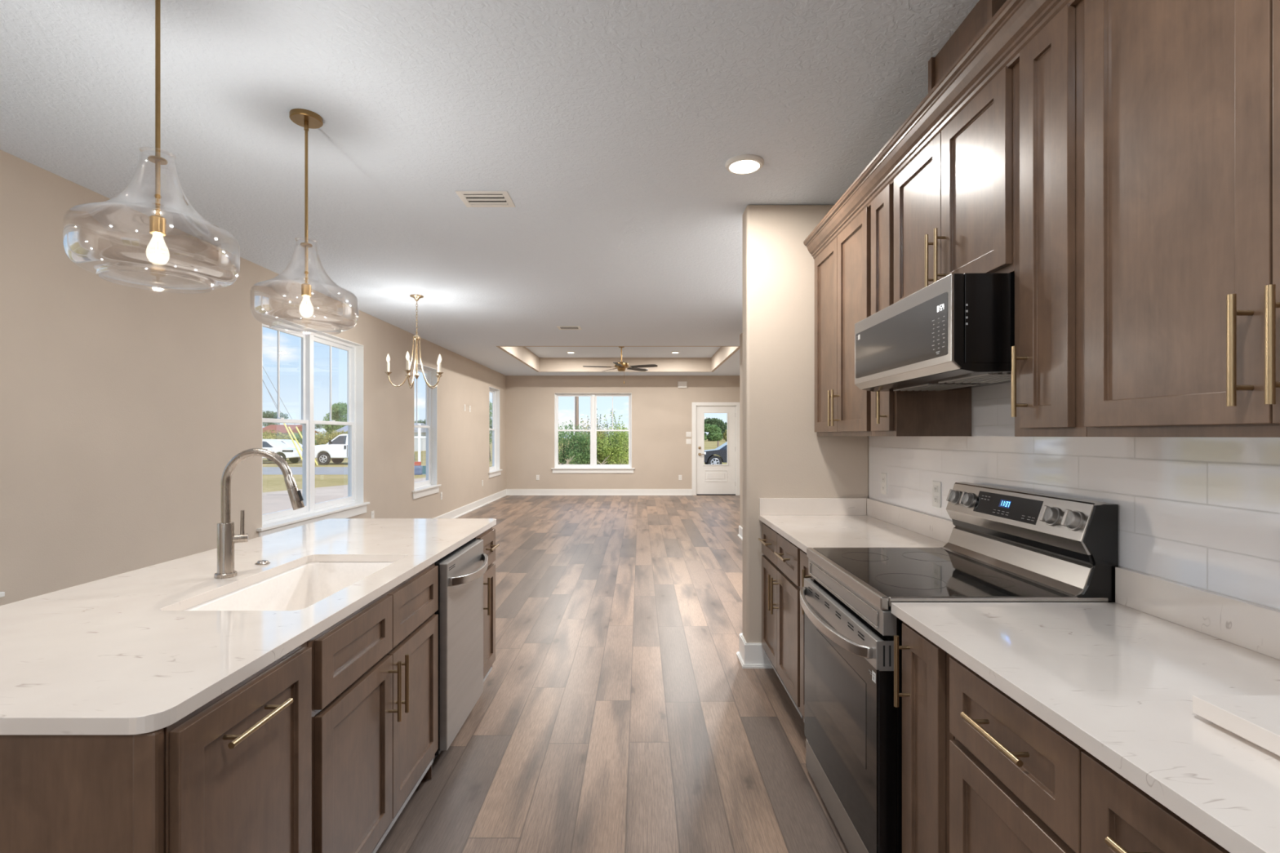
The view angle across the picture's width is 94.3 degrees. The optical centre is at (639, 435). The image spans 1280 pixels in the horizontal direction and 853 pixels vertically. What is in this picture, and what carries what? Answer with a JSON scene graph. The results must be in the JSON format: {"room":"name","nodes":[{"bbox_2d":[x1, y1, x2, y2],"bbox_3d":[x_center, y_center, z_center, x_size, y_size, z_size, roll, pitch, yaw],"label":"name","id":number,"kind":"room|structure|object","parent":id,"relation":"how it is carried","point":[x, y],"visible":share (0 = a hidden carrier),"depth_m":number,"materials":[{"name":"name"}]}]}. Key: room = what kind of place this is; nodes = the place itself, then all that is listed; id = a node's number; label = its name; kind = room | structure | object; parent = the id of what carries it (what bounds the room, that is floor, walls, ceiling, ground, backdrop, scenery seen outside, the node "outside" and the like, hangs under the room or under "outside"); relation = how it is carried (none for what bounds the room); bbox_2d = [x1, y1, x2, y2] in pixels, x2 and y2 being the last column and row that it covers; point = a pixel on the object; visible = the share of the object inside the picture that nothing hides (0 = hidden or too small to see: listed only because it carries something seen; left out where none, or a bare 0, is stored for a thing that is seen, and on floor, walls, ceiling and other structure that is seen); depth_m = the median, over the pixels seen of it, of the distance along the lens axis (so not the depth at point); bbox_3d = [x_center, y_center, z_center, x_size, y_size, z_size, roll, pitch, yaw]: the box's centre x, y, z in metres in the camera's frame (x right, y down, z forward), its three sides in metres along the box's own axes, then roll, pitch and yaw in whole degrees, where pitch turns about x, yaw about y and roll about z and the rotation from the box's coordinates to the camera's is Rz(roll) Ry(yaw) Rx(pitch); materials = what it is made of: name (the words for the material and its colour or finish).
{"room":"kitchen","nodes":[
{"label":"kitchen","id":0,"kind":"room"},
{"bbox_2d":[0,149,506,605],"bbox_3d":[-3.190,-0.203,5.585,0.160,3.175,16.690,0,0,0],"label":"wall","id":1,"kind":"structure","parent":0,"point":[124,411],"depth_m":3.72,"materials":[{"name":"paint"}]},
{"bbox_2d":[0,591,4,597],"bbox_3d":[-3.169,-0.071,1.885,0.202,1.887,1.970,0,0,0],"label":"window","id":2,"kind":"structure","parent":1,"relation":"in","point":[2,593],"depth_m":2.86,"materials":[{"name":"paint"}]},
{"bbox_2d":[256,312,369,537],"bbox_3d":[-3.169,-0.071,5.782,0.202,1.887,1.936,0,0,0],"label":"window","id":3,"kind":"structure","parent":1,"relation":"in","point":[352,505],"depth_m":5.84,"materials":[{"name":"paint"}]},
{"bbox_2d":[412,361,441,499],"bbox_3d":[-3.169,-0.071,8.636,0.202,1.887,1.067,0,0,0],"label":"window","id":4,"kind":"structure","parent":1,"relation":"in","point":[428,486],"depth_m":9.07,"materials":[{"name":"paint"}]},
{"bbox_2d":[434,488,506,518],"bbox_3d":[-3.095,1.314,5.585,0.030,0.142,16.370,0,0,0],"label":"baseboard","id":5,"kind":"structure","parent":1,"relation":"attached to","point":[457,513],"depth_m":10.97,"materials":[{"name":"paint"}]},
{"bbox_2d":[488,386,502,478],"bbox_3d":[-3.169,-0.071,12.710,0.202,1.887,1.060,0,0,0],"label":"window","id":6,"kind":"structure","parent":1,"relation":"in","point":[494,471],"depth_m":13.14,"materials":[{"name":"paint"}]},
{"bbox_2d":[0,0,979,375],"bbox_3d":[-0.320,-1.566,5.585,5.900,0.352,16.690,0,0,0],"label":"ceiling","id":7,"kind":"structure","parent":0,"point":[611,129],"depth_m":2.71,"materials":[{"name":"white paint"}]},
{"bbox_2d":[62,0,239,293],"bbox_3d":[-1.454,-0.925,1.790,0.412,0.930,0.412,0,0,0],"label":"pendant light","id":8,"kind":"object","parent":7,"relation":"hanging from","point":[157,224],"visible":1,"depth_m":1.78,"materials":[{"name":"clear glass"}]},
{"bbox_2d":[149,214,166,235],"bbox_3d":[-1.454,-0.633,1.790,0.039,0.052,0.039,0,0,0],"label":"socket","id":9,"kind":"object","parent":8,"relation":"attached to","point":[157,224],"depth_m":1.78,"materials":[{"name":"gold metal"}]},
{"bbox_2d":[249,108,358,335],"bbox_3d":[-1.454,-0.925,2.587,0.412,0.930,0.412,0,0,0],"label":"pendant light","id":10,"kind":"object","parent":7,"relation":"hanging from","point":[306,118],"visible":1,"depth_m":2.58,"materials":[{"name":"clear glass"}]},
{"bbox_2d":[301,283,311,297],"bbox_3d":[-1.454,-0.633,2.587,0.039,0.052,0.039,0,0,0],"label":"socket","id":11,"kind":"object","parent":10,"relation":"attached to","point":[306,289],"depth_m":2.57,"materials":[{"name":"gold metal"}]},
{"bbox_2d":[384,294,443,388],"bbox_3d":[-2.218,-0.934,5.888,0.570,0.913,0.552,0,0,0],"label":"chandelier","id":12,"kind":"object","parent":7,"relation":"hanging from","point":[416,297],"visible":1,"depth_m":5.88,"materials":[{"name":"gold metal"}]},
{"bbox_2d":[455,191,515,207],"bbox_3d":[-0.902,-1.385,3.485,0.295,0.010,0.230,0,0,0],"label":"ceiling vent","id":13,"kind":"object","parent":7,"relation":"in","point":[470,198],"visible":1,"depth_m":3.48,"materials":[{"name":"metal"}]},
{"bbox_2d":[556,325,582,329],"bbox_3d":[-0.910,-1.387,7.645,0.300,0.006,0.230,0,0,0],"label":"ceiling vent","id":14,"kind":"object","parent":7,"relation":"in","point":[560,327],"visible":1,"depth_m":7.64,"materials":[{"name":"metal"}]},
{"bbox_2d":[582,346,657,384],"bbox_3d":[-0.366,-1.323,11.008,1.375,0.737,1.352,0,0,0],"label":"ceiling fan","id":15,"kind":"object","parent":7,"relation":"hanging from","point":[621,366],"visible":0.89,"depth_m":10.97,"materials":[{"name":"gold wood"}]},
{"bbox_2d":[724,154,764,174],"bbox_3d":[0.533,-1.379,3.030,0.196,0.022,0.196,0,0,0],"label":"recessed light","id":16,"kind":"object","parent":7,"relation":"in","point":[743,164],"visible":1,"depth_m":3.00,"materials":[{"name":"paint"}]},
{"bbox_2d":[375,495,848,852],"bbox_3d":[-0.320,1.445,5.585,5.980,0.120,16.770,0,0,0],"label":"floor","id":17,"kind":"structure","parent":0,"point":[617,710],"depth_m":2.96,"materials":[{"name":"wood"}]},
{"bbox_2d":[0,728,164,852],"bbox_3d":[-1.148,0.946,2.168,0.644,0.879,2.313,0,0,0],"label":"island end panel","id":18,"kind":"object","parent":17,"relation":"on","point":[59,793],"visible":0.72,"depth_m":1.02,"materials":[{"name":"brown wood"}]},
{"bbox_2d":[163,641,311,852],"bbox_3d":[-1.107,0.946,1.255,0.685,0.879,0.438,0,0,0],"label":"base cabinet","id":19,"kind":"object","parent":17,"relation":"on","point":[237,767],"visible":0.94,"depth_m":1.23,"materials":[{"name":"brown wood"}]},
{"bbox_2d":[0,518,496,735],"bbox_3d":[-1.300,0.490,2.201,0.969,0.030,2.403,0,0,0],"label":"countertop","id":20,"kind":"structure","parent":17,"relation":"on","point":[122,654],"depth_m":1.46,"materials":[{"name":"stone"}]},
{"bbox_2d":[213,448,304,578],"bbox_3d":[-1.280,0.259,2.006,0.294,0.433,0.076,0,0,0],"label":"kitchen faucet","id":21,"kind":"object","parent":20,"relation":"on","point":[226,538],"visible":1,"depth_m":1.99,"materials":[{"name":"silver metal"}]},
{"bbox_2d":[217,521,234,573],"bbox_3d":[-1.395,0.378,2.000,0.048,0.167,0.048,0,0,0],"label":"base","id":22,"kind":"object","parent":21,"relation":"on","point":[225,530],"depth_m":1.98,"materials":[{"name":"silver metal"}]},
{"bbox_2d":[254,560,270,564],"bbox_3d":[-1.398,0.469,2.200,0.048,0.012,0.048,0,0,0],"label":"button","id":23,"kind":"object","parent":20,"relation":"on","point":[261,562],"visible":1,"depth_m":2.19,"materials":[{"name":"silver metal"}]},
{"bbox_2d":[184,561,395,610],"bbox_3d":[-1.119,0.614,1.992,0.457,0.218,0.823,0,0,0],"label":"undermount sink","id":24,"kind":"object","parent":20,"relation":"in","point":[299,588],"visible":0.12,"depth_m":2.27,"materials":[{"name":"white ceramic"}]},
{"bbox_2d":[306,562,438,852],"bbox_3d":[-1.107,0.946,1.933,0.685,0.879,0.913,0,0,0],"label":"base cabinet","id":25,"kind":"object","parent":17,"relation":"on","point":[375,671],"visible":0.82,"depth_m":1.81,"materials":[{"name":"brown wood"}]},
{"bbox_2d":[422,764,431,779],"bbox_3d":[-1.145,0.955,2.395,0.610,0.860,0.006,0,0,0],"label":"panel","id":26,"kind":"object","parent":17,"relation":"on","point":[428,775],"visible":0.14,"depth_m":2.39,"materials":[{"name":"brown wood"}]},
{"bbox_2d":[431,538,488,764],"bbox_3d":[-1.066,0.951,2.688,0.708,0.868,0.568,0,0,0],"label":"dishwasher","id":27,"kind":"object","parent":17,"relation":"on","point":[461,571],"visible":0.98,"depth_m":2.56,"materials":[{"name":"metal"}]},
{"bbox_2d":[473,527,499,682],"bbox_3d":[-1.107,0.946,3.155,0.685,0.879,0.338,0,0,0],"label":"base cabinet","id":28,"kind":"object","parent":17,"relation":"on","point":[488,536],"visible":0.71,"depth_m":3.19,"materials":[{"name":"brown wood"}]},
{"bbox_2d":[758,522,802,718],"bbox_3d":[1.027,0.946,3.138,0.685,0.879,0.833,0,0,0],"label":"base cabinet","id":29,"kind":"object","parent":17,"relation":"on","point":[780,560],"visible":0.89,"depth_m":3.05,"materials":[{"name":"brown wood"}]},
{"bbox_2d":[759,515,946,552],"bbox_3d":[1.043,0.490,3.009,0.658,0.030,1.103,0,0,0],"label":"countertop","id":30,"kind":"structure","parent":29,"relation":"on","point":[804,531],"depth_m":2.93,"materials":[{"name":"stone"}]},
{"bbox_2d":[759,497,866,515],"bbox_3d":[1.032,0.424,3.550,0.637,0.101,0.020,0,0,0],"label":"backsplash","id":31,"kind":"structure","parent":30,"relation":"on","point":[767,506],"depth_m":3.54,"materials":[{"name":"stone"}]},
{"bbox_2d":[866,497,955,542],"bbox_3d":[1.366,0.424,2.998,0.028,0.101,1.083,0,0,0],"label":"backsplash","id":32,"kind":"structure","parent":30,"relation":"on","point":[940,529],"depth_m":2.95,"materials":[{"name":"stone"}]},
{"bbox_2d":[800,550,813,721],"bbox_3d":[1.027,0.946,2.591,0.685,0.879,0.256,0,0,0],"label":"base cabinet","id":33,"kind":"object","parent":17,"relation":"on","point":[803,558],"visible":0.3,"depth_m":2.66,"materials":[{"name":"brown wood"}]},
{"bbox_2d":[893,622,955,852],"bbox_3d":[1.027,0.946,1.549,0.685,0.879,0.276,0,0,0],"label":"base cabinet","id":34,"kind":"object","parent":17,"relation":"on","point":[926,735],"visible":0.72,"depth_m":1.54,"materials":[{"name":"brown wood"}]},
{"bbox_2d":[800,481,1118,852],"bbox_3d":[0.987,0.788,2.075,0.760,1.194,0.757,0,0,0],"label":"electric range","id":35,"kind":"object","parent":17,"relation":"on","point":[1004,544],"visible":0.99,"depth_m":1.90,"materials":[{"name":"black metal"}]},
{"bbox_2d":[889,606,902,852],"bbox_3d":[1.050,0.917,2.075,0.631,0.875,0.749,0,0,0],"label":"panel","id":36,"kind":"object","parent":35,"relation":"in","point":[896,624],"depth_m":1.70,"materials":[{"name":"black metal"}]},
{"bbox_2d":[806,547,1108,610],"bbox_3d":[1.014,0.481,2.075,0.652,0.039,0.757,0,0,0],"label":"cooktop","id":37,"kind":"object","parent":35,"relation":"in","point":[879,577],"depth_m":1.92,"materials":[{"name":"glass"}]},
{"bbox_2d":[949,657,1230,852],"bbox_3d":[1.027,0.946,0.979,0.685,0.879,0.856,0,0,0],"label":"base cabinet","id":38,"kind":"object","parent":17,"relation":"on","point":[1018,784],"visible":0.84,"depth_m":1.11,"materials":[{"name":"brown wood"}]},
{"bbox_3d":[1.047,0.946,-0.026,0.645,0.879,1.146,0,0,0],"label":"base cabinet","id":39,"kind":"object","parent":17,"relation":"on","visible":0},
{"bbox_2d":[891,602,1279,852],"bbox_3d":[1.043,0.490,0.545,0.658,0.030,2.291,0,0,0],"label":"countertop","id":40,"kind":"structure","parent":39,"relation":"on","point":[1120,682],"depth_m":1.13,"materials":[{"name":"stone"}]},
{"bbox_2d":[1115,567,1279,660],"bbox_3d":[1.366,0.424,0.545,0.028,0.101,2.290,0,0,0],"label":"backsplash","id":41,"kind":"structure","parent":40,"relation":"on","point":[1252,626],"depth_m":1.42,"materials":[{"name":"stone"}]},
{"bbox_2d":[1192,695,1279,756],"bbox_3d":[1.095,0.456,0.650,0.330,0.038,0.700,0,0,0],"label":"quartz offcut","id":42,"kind":"object","parent":40,"relation":"on","point":[1255,719],"visible":1,"depth_m":0.94,"materials":[{"name":"white stone"}]},
{"bbox_2d":[496,346,739,372],"bbox_3d":[-0.323,-1.540,11.085,3.835,0.303,3.730,0,0,0],"label":"tray ceiling","id":43,"kind":"structure","parent":0,"point":[522,353],"depth_m":12.90,"materials":[{"name":"paint"}]},
{"bbox_2d":[506,375,739,488],"bbox_3d":[-0.240,-0.203,13.850,5.740,3.175,0.160,0,0,0],"label":"wall","id":44,"kind":"structure","parent":0,"point":[662,411],"depth_m":13.77,"materials":[{"name":"paint"}]},
{"bbox_2d":[551,392,635,473],"bbox_3d":[-1.087,-0.059,13.829,1.933,1.862,0.202,0,0,0],"label":"window","id":45,"kind":"structure","parent":44,"relation":"in","point":[593,468],"depth_m":13.86,"materials":[{"name":"paint"}]},
{"bbox_2d":[506,488,692,495],"bbox_3d":[-0.320,1.314,13.755,5.580,0.142,0.030,0,0,0],"label":"baseboard","id":46,"kind":"structure","parent":44,"relation":"attached to","point":[508,491],"depth_m":13.75,"materials":[{"name":"paint"}]},
{"bbox_2d":[677,381,687,388],"bbox_3d":[0.983,-1.176,13.745,0.210,0.154,0.050,0,0,0],"label":"door chime","id":47,"kind":"object","parent":44,"relation":"attached to","point":[681,384],"visible":1,"depth_m":13.72,"materials":[{"name":"white plastic"}]},
{"bbox_2d":[685,431,691,436],"bbox_3d":[1.129,-0.030,13.765,0.120,0.118,0.010,0,0,0],"label":"light switch","id":48,"kind":"object","parent":44,"relation":"attached to","point":[687,433],"visible":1,"depth_m":13.76,"materials":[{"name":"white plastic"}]},
{"bbox_2d":[685,439,691,444],"bbox_3d":[1.129,0.138,13.765,0.120,0.118,0.010,0,0,0],"label":"light switch","id":49,"kind":"object","parent":44,"relation":"attached to","point":[687,441],"visible":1,"depth_m":13.76,"materials":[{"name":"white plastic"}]},
{"bbox_2d":[692,402,739,495],"bbox_3d":[1.766,0.307,13.829,1.125,2.155,0.203,0,0,0],"label":"door","id":50,"kind":"structure","parent":44,"relation":"in","point":[707,479],"depth_m":13.79,"materials":[{"name":"paint"}]},
{"bbox_2d":[742,204,868,643],"bbox_3d":[1.010,-0.003,3.643,0.740,2.775,0.165,0,0,0],"label":"wall partition","id":51,"kind":"structure","parent":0,"point":[784,455],"depth_m":3.56,"materials":[{"name":"paint"}]},
{"bbox_2d":[737,525,742,540],"bbox_3d":[1.910,1.314,8.748,1.120,0.142,10.045,0,0,0],"label":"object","id":52,"kind":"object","parent":51,"relation":"attached to","point":[740,529],"depth_m":8.04,"materials":[{"name":"plastic"}]},
{"bbox_2d":[736,633,773,668],"bbox_3d":[0.991,1.314,3.643,0.762,0.142,0.225,0,0,0],"label":"baseboard","id":53,"kind":"structure","parent":51,"relation":"attached to","point":[750,655],"depth_m":3.54,"materials":[{"name":"paint"}]},
{"bbox_2d":[739,332,1121,567],"bbox_3d":[1.461,-0.203,2.800,0.162,3.175,10.800,0,0,0],"label":"wall","id":54,"kind":"structure","parent":0,"point":[741,334],"depth_m":8.06,"materials":[{"name":"paint"}]},
{"bbox_2d":[814,206,871,435],"bbox_3d":[1.186,-0.531,3.138,0.372,1.068,0.834,0,0,0],"label":"upper cabinet","id":55,"kind":"object","parent":54,"relation":"attached to","point":[842,270],"visible":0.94,"depth_m":3.07,"materials":[{"name":"brown wood"}]},
{"bbox_2d":[871,183,971,435],"bbox_3d":[1.186,-0.531,2.587,0.372,1.068,0.264,0,0,0],"label":"upper cabinet","id":56,"kind":"object","parent":54,"relation":"attached to","point":[943,412],"visible":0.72,"depth_m":2.48,"materials":[{"name":"brown wood"}]},
{"bbox_2d":[893,66,1014,303],"bbox_3d":[1.186,-0.766,2.068,0.372,0.598,0.772,0,0,0],"label":"upper cabinet","id":57,"kind":"object","parent":54,"relation":"attached to","point":[954,202],"visible":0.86,"depth_m":1.93,"materials":[{"name":"brown wood"}]},
{"bbox_2d":[854,273,1014,391],"bbox_3d":[1.127,-0.321,2.068,0.488,0.284,0.761,0,0,0],"label":"microwave","id":58,"kind":"object","parent":57,"relation":"attached to","point":[957,331],"visible":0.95,"depth_m":1.79,"materials":[{"name":"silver metal"}]},
{"bbox_2d":[932,315,944,354],"bbox_3d":[0.883,-0.294,1.759,0.001,0.107,0.074,0,0,0],"label":"print","id":59,"kind":"object","parent":58,"relation":"attached to","point":[938,322],"depth_m":1.76},
{"bbox_2d":[928,0,1006,93],"bbox_3d":[1.220,-1.228,2.005,0.301,0.322,0.400,0,0,0],"label":"vent duct cover","id":60,"kind":"object","parent":57,"relation":"on","point":[984,11],"visible":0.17,"depth_m":2.00,"materials":[{"name":"brown wood"}]},
{"bbox_2d":[1011,0,1087,436],"bbox_3d":[1.186,-0.531,1.546,0.372,1.068,0.271,0,0,0],"label":"upper cabinet","id":61,"kind":"object","parent":54,"relation":"attached to","point":[1048,351],"visible":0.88,"depth_m":1.52,"materials":[{"name":"brown wood"}]},
{"bbox_2d":[868,382,1279,609],"bbox_3d":[1.376,-0.051,1.480,0.008,0.849,4.160,0,0,0],"label":"tile backsplash","id":62,"kind":"structure","parent":54,"relation":"attached to","point":[1202,513],"depth_m":1.61,"materials":[{"name":"white tile"}]},
{"bbox_2d":[880,472,887,494],"bbox_3d":[1.367,0.270,3.330,0.009,0.118,0.074,0,0,0],"label":"wall outlet","id":63,"kind":"object","parent":62,"relation":"attached to","point":[883,476],"visible":1,"depth_m":3.32,"materials":[{"name":"white plastic"}]},
{"bbox_2d":[932,480,941,507],"bbox_3d":[1.367,0.270,2.740,0.009,0.118,0.074,0,0,0],"label":"wall outlet","id":64,"kind":"object","parent":62,"relation":"attached to","point":[936,486],"visible":1,"depth_m":2.73,"materials":[{"name":"white plastic"}]},
{"bbox_2d":[933,485,937,492],"bbox_3d":[1.365,0.246,2.740,0.003,0.030,0.032,0,0,0],"label":"receptacle","id":65,"kind":"object","parent":64,"relation":"attached to","point":[935,487],"depth_m":2.74,"materials":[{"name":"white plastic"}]},
{"bbox_2d":[933,495,937,502],"bbox_3d":[1.365,0.294,2.740,0.003,0.030,0.032,0,0,0],"label":"receptacle","id":66,"kind":"object","parent":64,"relation":"attached to","point":[935,497],"depth_m":2.74,"materials":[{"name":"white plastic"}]},
{"bbox_2d":[1084,0,1279,437],"bbox_3d":[1.186,-0.531,0.980,0.372,1.068,0.859,0,0,0],"label":"upper cabinet","id":67,"kind":"object","parent":54,"relation":"attached to","point":[1182,97],"visible":1,"depth_m":1.15,"materials":[{"name":"brown wood"}]},
{"bbox_3d":[1.206,-0.531,-0.025,0.331,1.068,1.149,0,0,0],"label":"upper cabinet","id":68,"kind":"object","parent":54,"relation":"attached to","visible":0},
{"bbox_2d":[803,0,1080,259],"bbox_3d":[1.020,-1.105,1.478,0.083,0.115,4.156,0,0,0],"label":"crown molding","id":69,"kind":"structure","parent":68,"relation":"attached to","point":[998,45],"depth_m":1.95,"materials":[{"name":"brown wood"}]},
{"label":"outside","id":70,"kind":"structure","parent":0,"visible":0},
{"bbox_2d":[262,477,426,514],"bbox_3d":[-10.900,1.825,15.400,13.200,0.040,24.800,0,0,0],"label":"driveway","id":71,"kind":"structure","parent":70,"point":[273,501],"depth_m":17.53,"materials":[{"name":"concrete"}]},
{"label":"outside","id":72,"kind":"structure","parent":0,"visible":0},
{"bbox_2d":[262,438,727,492],"bbox_3d":[-30.000,1.985,180.000,460.000,0.300,480.000,0,0,0],"label":"ground","id":73,"kind":"structure","parent":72,"point":[270,482],"depth_m":26.75,"materials":[{"name":"green plant"}]},
{"bbox_2d":[262,410,289,426],"bbox_3d":[-61.231,-1.288,96.487,6.384,6.252,6.025,0,0,0],"label":"tree","id":74,"kind":"object","parent":73,"relation":"on","point":[267,415],"visible":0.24,"depth_m":95.36,"materials":[{"name":"green plant"}]},
{"bbox_2d":[262,440,302,462],"bbox_3d":[-24.522,1.045,39.085,4.533,1.580,1.830,0,0,0],"label":"car","id":75,"kind":"object","parent":73,"relation":"on","point":[283,450],"visible":0.29,"depth_m":38.36,"materials":[{"name":"paint"}]},
{"bbox_2d":[262,429,302,442],"bbox_3d":[-33.763,0.635,54.766,4.757,2.434,4.290,0,0,0],"label":"shrub","id":76,"kind":"object","parent":73,"relation":"on","point":[268,435],"visible":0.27,"depth_m":54.66,"materials":[{"name":"green plant"}]},
{"bbox_2d":[262,380,302,460],"bbox_3d":[-21.646,-2.090,35.000,3.927,7.859,0.090,0,0,0],"label":"guy wire","id":77,"kind":"object","parent":73,"relation":"on","point":[288,432],"visible":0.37,"depth_m":34.97,"materials":[{"name":"metal"}]},
{"bbox_2d":[262,381,302,451],"bbox_3d":[-22.272,-2.990,35.300,5.474,9.660,0.090,0,0,0],"label":"guy wire","id":78,"kind":"object","parent":73,"relation":"on","point":[291,430],"visible":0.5,"depth_m":35.27,"materials":[{"name":"metal"}]},
{"bbox_2d":[262,367,318,466],"bbox_3d":[-22.097,-3.190,35.600,5.624,10.060,0.090,0,0,0],"label":"guy wire","id":79,"kind":"object","parent":73,"relation":"on","point":[298,430],"visible":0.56,"depth_m":35.59,"materials":[{"name":"metal"}]},
{"bbox_2d":[262,424,319,442],"bbox_3d":[-51.100,0.135,86.000,4.800,3.400,9.000,0,0,0],"label":"house","id":80,"kind":"structure","parent":73,"relation":"on","point":[281,428],"depth_m":84.09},
{"bbox_2d":[291,431,336,445],"bbox_3d":[-30.714,0.702,56.371,4.809,2.285,4.267,0,0,-23],"label":"shrub","id":81,"kind":"object","parent":73,"relation":"on","point":[297,436],"visible":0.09,"depth_m":55.13,"materials":[{"name":"green plant"}]},
{"bbox_2d":[315,434,347,465],"bbox_3d":[-17.924,0.855,37.935,5.642,1.960,1.930,0,0,0],"label":"van","id":82,"kind":"object","parent":73,"relation":"on","point":[336,449],"visible":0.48,"depth_m":37.01,"materials":[{"name":"paint"}]},
{"bbox_2d":[315,430,347,445],"bbox_3d":[-28.068,0.619,55.055,4.711,2.448,3.660,0,0,-35],"label":"shrub","id":83,"kind":"object","parent":73,"relation":"on","point":[334,433],"visible":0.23,"depth_m":54.13,"materials":[{"name":"green plant"}]},
{"bbox_2d":[319,401,346,435],"bbox_3d":[-43.605,-1.560,85.686,5.309,6.814,5.230,0,0,0],"label":"tree","id":84,"kind":"object","parent":73,"relation":"on","point":[340,410],"visible":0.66,"depth_m":84.79,"materials":[{"name":"green plant"}]},
{"bbox_2d":[323,413,344,436],"bbox_3d":[-48.057,-0.957,94.247,5.517,5.627,5.136,0,0,0],"label":"tree","id":85,"kind":"object","parent":73,"relation":"on","point":[327,415],"visible":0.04,"depth_m":94.75,"materials":[{"name":"green plant"}]},
{"bbox_2d":[333,422,426,451],"bbox_3d":[-29.750,0.185,70.000,8.500,3.300,9.000,0,0,0],"label":"house","id":86,"kind":"structure","parent":73,"relation":"on","point":[344,428],"depth_m":69.40,"materials":[{"name":"white"}]},
{"bbox_2d":[414,465,422,475],"bbox_3d":[-10.375,1.620,27.725,0.350,0.430,0.250,0,0,0],"label":"tub","id":87,"kind":"object","parent":73,"relation":"on","point":[418,469],"visible":0.76,"depth_m":27.60,"materials":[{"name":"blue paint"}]},
{"bbox_2d":[414,462,421,466],"bbox_3d":[-10.400,1.314,27.725,0.300,0.178,0.250,0,0,0],"label":"tub","id":88,"kind":"object","parent":87,"relation":"on","point":[416,464],"visible":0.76,"depth_m":27.60,"materials":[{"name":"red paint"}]},
{"bbox_2d":[488,402,492,461],"bbox_3d":[-10.543,-0.293,41.958,2.655,4.270,1.970,0,0,17],"label":"tree","id":89,"kind":"object","parent":73,"relation":"on","point":[490,403],"visible":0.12,"depth_m":41.81,"materials":[{"name":"green plant"}]},
{"bbox_2d":[558,421,587,464],"bbox_3d":[-4.662,0.369,36.458,3.098,2.963,2.637,0,0,0],"label":"bush","id":90,"kind":"object","parent":73,"relation":"on","point":[561,456],"visible":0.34,"depth_m":35.92,"materials":[{"name":"green plant"}]},
{"bbox_2d":[574,396,578,448],"bbox_3d":[-5.100,-3.890,47.970,2.400,11.450,0.380,0,0,0],"label":"utility pole","id":91,"kind":"object","parent":73,"relation":"on","point":[576,411],"visible":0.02,"depth_m":47.88,"materials":[{"name":"brown wood"}]},
{"bbox_2d":[560,420,599,464],"bbox_3d":[-3.639,0.458,35.952,2.492,2.780,1.889,0,0,0],"label":"bush","id":92,"kind":"object","parent":73,"relation":"on","point":[577,455],"visible":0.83,"depth_m":35.66,"materials":[{"name":"green plant"}]},
{"bbox_2d":[558,455,609,464],"bbox_3d":[-3.375,1.482,34.705,3.216,0.707,0.675,0,0,0],"label":"dead branches","id":93,"kind":"object","parent":73,"relation":"on","point":[567,460],"visible":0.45,"depth_m":34.61,"materials":[{"name":"plant"}]},
{"bbox_2d":[577,416,606,464],"bbox_3d":[-2.909,0.321,36.654,2.004,3.094,1.602,0,0,0],"label":"bush","id":94,"kind":"object","parent":73,"relation":"on","point":[597,432],"visible":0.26,"depth_m":36.42,"materials":[{"name":"green plant"}]},
{"bbox_2d":[567,408,628,464],"bbox_3d":[-2.578,-0.006,38.461,4.367,3.705,3.976,0,0,0],"label":"bush","id":95,"kind":"object","parent":73,"relation":"on","point":[597,426],"visible":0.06,"depth_m":38.42,"materials":[{"name":"plant"}]},
{"bbox_2d":[587,411,628,464],"bbox_3d":[-1.954,0.191,36.050,2.171,3.353,2.328,0,0,-33],"label":"bush","id":96,"kind":"object","parent":73,"relation":"on","point":[608,444],"visible":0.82,"depth_m":35.72,"materials":[{"name":"green plant"}]},
{"bbox_2d":[604,412,628,464],"bbox_3d":[-0.847,0.213,36.299,1.816,3.280,2.774,0,0,32],"label":"bush","id":97,"kind":"object","parent":73,"relation":"on","point":[617,457],"visible":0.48,"depth_m":35.80,"materials":[{"name":"green plant"}]},
{"bbox_2d":[704,423,723,440],"bbox_3d":[22.477,-0.902,196.166,9.755,6.239,7.248,0,0,0],"label":"tree","id":98,"kind":"object","parent":73,"relation":"on","point":[715,433],"visible":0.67,"depth_m":194.08,"materials":[{"name":"green plant"}]},
{"bbox_2d":[704,417,727,434],"bbox_3d":[27.661,-2.242,211.228,11.398,8.945,7.964,0,0,0],"label":"tree","id":99,"kind":"object","parent":73,"relation":"on","point":[720,423],"visible":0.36,"depth_m":209.90,"materials":[{"name":"green plant"}]},
{"bbox_2d":[704,441,727,464],"bbox_3d":[5.450,0.995,32.910,4.697,1.680,1.880,0,0,0],"label":"car","id":100,"kind":"object","parent":73,"relation":"on","point":[721,452],"visible":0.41,"depth_m":32.01,"materials":[{"name":"paint"}]},
{"bbox_2d":[722,429,727,440],"bbox_3d":[31.531,-0.867,194.280,8.979,5.947,8.837,0,0,0],"label":"tree","id":101,"kind":"object","parent":73,"relation":"on","point":[725,434],"visible":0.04,"depth_m":194.72,"materials":[{"name":"green plant"}]},
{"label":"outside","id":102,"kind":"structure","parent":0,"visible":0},
{"bbox_2d":[262,466,426,475],"bbox_3d":[-30.000,1.833,31.050,460.000,0.025,6.500,0,0,0],"label":"road","id":103,"kind":"structure","parent":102,"point":[266,470],"depth_m":30.16,"materials":[{"name":"grey asphalt"}]},
{"bbox_2d":[414,423,426,474],"bbox_3d":[-10.450,0.635,28.075,1.200,2.400,0.250,0,0,0],"label":"frame","id":104,"kind":"object","parent":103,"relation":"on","point":[424,468],"visible":0.17,"depth_m":27.95,"materials":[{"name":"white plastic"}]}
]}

